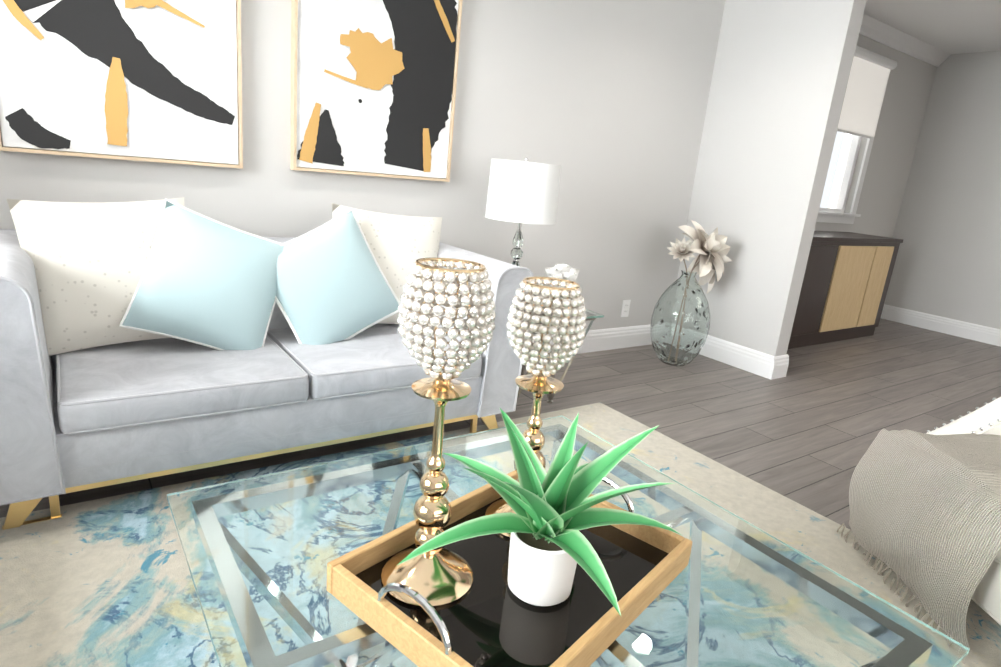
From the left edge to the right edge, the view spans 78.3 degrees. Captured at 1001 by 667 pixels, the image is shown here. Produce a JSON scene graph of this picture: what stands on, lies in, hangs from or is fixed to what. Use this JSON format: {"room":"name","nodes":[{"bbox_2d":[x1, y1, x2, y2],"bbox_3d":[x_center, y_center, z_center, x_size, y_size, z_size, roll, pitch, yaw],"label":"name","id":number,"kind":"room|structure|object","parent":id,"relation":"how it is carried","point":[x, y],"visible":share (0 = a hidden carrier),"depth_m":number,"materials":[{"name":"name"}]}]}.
{"room":"living room","nodes":[
{"label":"living room","id":0,"kind":"room"},
{"bbox_2d":[0,0,936,334],"bbox_3d":[0.497,-1.072,3.640,8.516,2.440,0.200,-5,19,-35],"label":"wall","id":1,"kind":"structure","parent":0,"point":[602,104],"depth_m":3.33,"materials":[{"name":"grey paint"}]},
{"bbox_2d":[0,0,242,168],"bbox_3d":[-1.307,-1.181,2.121,0.768,1.127,0.042,-5,19,-35],"label":"picture","id":2,"kind":"object","parent":1,"relation":"attached to","point":[153,80],"visible":1,"depth_m":2.18,"materials":[{"name":"white paper"}]},
{"bbox_2d":[290,0,462,181],"bbox_3d":[-0.519,-1.263,2.672,0.760,1.127,0.042,-5,19,-35],"label":"picture","id":3,"kind":"object","parent":1,"relation":"attached to","point":[373,86],"visible":1,"depth_m":2.69,"materials":[{"name":"white paper"}]},
{"bbox_2d":[529,324,651,359],"bbox_3d":[-0.788,0.175,2.985,4.879,0.142,0.019,-5,19,-35],"label":"baseboard","id":4,"kind":"structure","parent":1,"relation":"attached to","point":[612,338],"depth_m":4.06,"materials":[{"name":"white wood"}]},
{"bbox_2d":[621,300,630,316],"bbox_3d":[0.828,-0.164,4.061,0.070,0.115,0.010,-5,19,-35],"label":"electrical outlet","id":5,"kind":"object","parent":1,"relation":"attached to","point":[625,308],"visible":1,"depth_m":4.06,"materials":[{"name":"white plastic"}]},
{"bbox_2d":[816,45,896,223],"bbox_3d":[2.676,-1.582,4.952,1.220,1.350,0.195,-5,19,-35],"label":"window","id":6,"kind":"structure","parent":1,"relation":"in","point":[865,93],"depth_m":5.04,"materials":[{"name":"white"}]},
{"bbox_2d":[859,14,950,66],"bbox_3d":[2.772,-2.349,4.688,3.011,0.100,0.085,-5,19,-35],"label":"crown molding","id":7,"kind":"structure","parent":1,"relation":"attached to","point":[885,34],"depth_m":5.04,"materials":[{"name":"white"}]},
{"bbox_2d":[0,318,1000,528],"bbox_3d":[2.093,0.953,1.634,8.516,0.100,6.220,-5,19,-35],"label":"floor","id":8,"kind":"structure","parent":0,"point":[812,424],"depth_m":3.31,"materials":[{"name":"laminate"}]},
{"bbox_2d":[0,197,534,529],"bbox_3d":[-0.851,-0.038,2.325,1.783,0.884,0.843,-5,19,-35],"label":"loveseat","id":9,"kind":"object","parent":8,"relation":"on","point":[140,340],"visible":0.98,"depth_m":2.04,"materials":[{"name":"grey fabric"}]},
{"bbox_2d":[0,402,1000,666],"bbox_3d":[0.423,0.940,0.867,2.740,0.010,3.660,-5,19,-35],"label":"rug","id":10,"kind":"object","parent":8,"relation":"on","point":[104,582],"visible":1,"depth_m":1.64,"materials":[{"name":"multicoloured carpet"}]},
{"bbox_2d":[167,415,968,666],"bbox_3d":[0.039,0.618,1.214,1.080,0.377,1.080,-5,19,-35],"label":"coffee table","id":11,"kind":"object","parent":10,"relation":"on","point":[261,552],"visible":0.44,"depth_m":1.13,"materials":[{"name":"clear glass"}]},
{"bbox_2d":[326,470,692,666],"bbox_3d":[0.042,0.392,1.110,0.410,0.112,0.550,17,19,37],"label":"tray","id":12,"kind":"object","parent":11,"relation":"on","point":[489,618],"visible":0.67,"depth_m":1.02,"materials":[{"name":"brown wood"}]},
{"bbox_2d":[381,257,495,606],"bbox_3d":[-0.102,0.160,1.005,0.160,0.554,0.160,-5,19,-35],"label":"candle holder","id":13,"kind":"object","parent":12,"relation":"on","point":[439,576],"visible":0.98,"depth_m":0.96,"materials":[{"name":"gold metal"}]},
{"bbox_2d":[485,276,586,537],"bbox_3d":[0.071,0.145,1.216,0.160,0.504,0.160,-5,19,-35],"label":"candle holder","id":14,"kind":"object","parent":12,"relation":"on","point":[538,382],"visible":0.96,"depth_m":1.14,"materials":[{"name":"gold metal"}]},
{"bbox_2d":[396,407,681,615],"bbox_3d":[0.047,0.292,1.024,0.488,0.318,0.508,-5,19,-35],"label":"agave plant","id":15,"kind":"object","parent":12,"relation":"on","point":[551,547],"visible":0.98,"depth_m":1.02,"materials":[{"name":"green plant"}]},
{"bbox_2d":[517,301,603,402],"bbox_3d":[0.102,0.091,2.991,0.520,0.470,0.520,-5,19,-35],"label":"side table","id":16,"kind":"object","parent":8,"relation":"on","point":[592,316],"visible":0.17,"depth_m":2.91,"materials":[{"name":"silver metal"}]},
{"bbox_2d":[485,157,560,266],"bbox_3d":[0.085,-0.465,2.839,0.324,0.672,0.324,-5,19,-35],"label":"lamp","id":17,"kind":"object","parent":16,"relation":"on","point":[521,192],"visible":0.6,"depth_m":2.66,"materials":[{"name":"white fabric"}]},
{"bbox_2d":[545,264,579,299],"bbox_3d":[0.277,-0.217,2.874,0.174,0.215,0.163,-5,19,-35],"label":"flowers","id":18,"kind":"object","parent":16,"relation":"on","point":[564,271],"visible":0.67,"depth_m":2.82,"materials":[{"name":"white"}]},
{"bbox_2d":[650,220,731,365],"bbox_3d":[1.172,-0.252,3.832,0.491,0.893,0.390,-5,19,-35],"label":"vase","id":19,"kind":"object","parent":8,"relation":"on","point":[680,323],"visible":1,"depth_m":3.70,"materials":[{"name":"clear glass"}]},
{"bbox_2d":[788,231,902,348],"bbox_3d":[2.498,-0.376,4.892,1.620,0.830,0.450,-5,19,-35],"label":"sideboard","id":20,"kind":"object","parent":8,"relation":"on","point":[845,284],"visible":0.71,"depth_m":4.72,"materials":[{"name":"brown wood"}]},
{"bbox_2d":[837,397,1000,663],"bbox_3d":[1.606,0.383,1.719,0.875,0.862,0.725,5,15,-2],"label":"throw blanket","id":21,"kind":"object","parent":8,"relation":"on","point":[925,519],"visible":0.98,"depth_m":1.72,"materials":[{"name":"beige fabric"}]},
{"bbox_2d":[677,0,866,355],"bbox_3d":[1.590,-1.010,3.810,0.126,2.440,0.815,-5,19,-35],"label":"wall","id":22,"kind":"structure","parent":0,"point":[780,77],"depth_m":3.69,"materials":[{"name":"grey paint"}]},
{"bbox_2d":[699,335,773,378],"bbox_3d":[1.427,0.102,4.061,0.019,0.142,0.794,-5,19,-35],"label":"baseboard","id":23,"kind":"structure","parent":22,"relation":"attached to","point":[756,362],"depth_m":3.93,"materials":[{"name":"white wood"}]},
{"bbox_2d":[768,354,788,379],"bbox_3d":[1.718,0.205,3.787,0.164,0.142,0.019,-5,19,-35],"label":"baseboard","id":24,"kind":"structure","parent":22,"relation":"attached to","point":[779,366],"depth_m":3.77,"materials":[{"name":"white wood"}]},
{"bbox_2d":[864,0,1000,53],"bbox_3d":[2.334,-1.487,0.971,8.516,0.100,6.220,-5,19,-35],"label":"ceiling","id":25,"kind":"structure","parent":0,"point":[959,26],"depth_m":4.57,"materials":[{"name":"white paint"}]},
{"bbox_2d":[884,51,1000,328],"bbox_3d":[5.550,-0.606,3.764,0.200,2.440,6.020,-5,19,-35],"label":"wall","id":26,"kind":"structure","parent":0,"point":[947,229],"depth_m":5.54,"materials":[{"name":"grey paint"}]},
{"bbox_2d":[881,304,1000,346],"bbox_3d":[5.408,0.533,3.923,0.019,0.142,5.780,-5,19,-35],"label":"baseboard","id":27,"kind":"structure","parent":26,"relation":"attached to","point":[975,332],"depth_m":5.69,"materials":[{"name":"white wood"}]}
]}

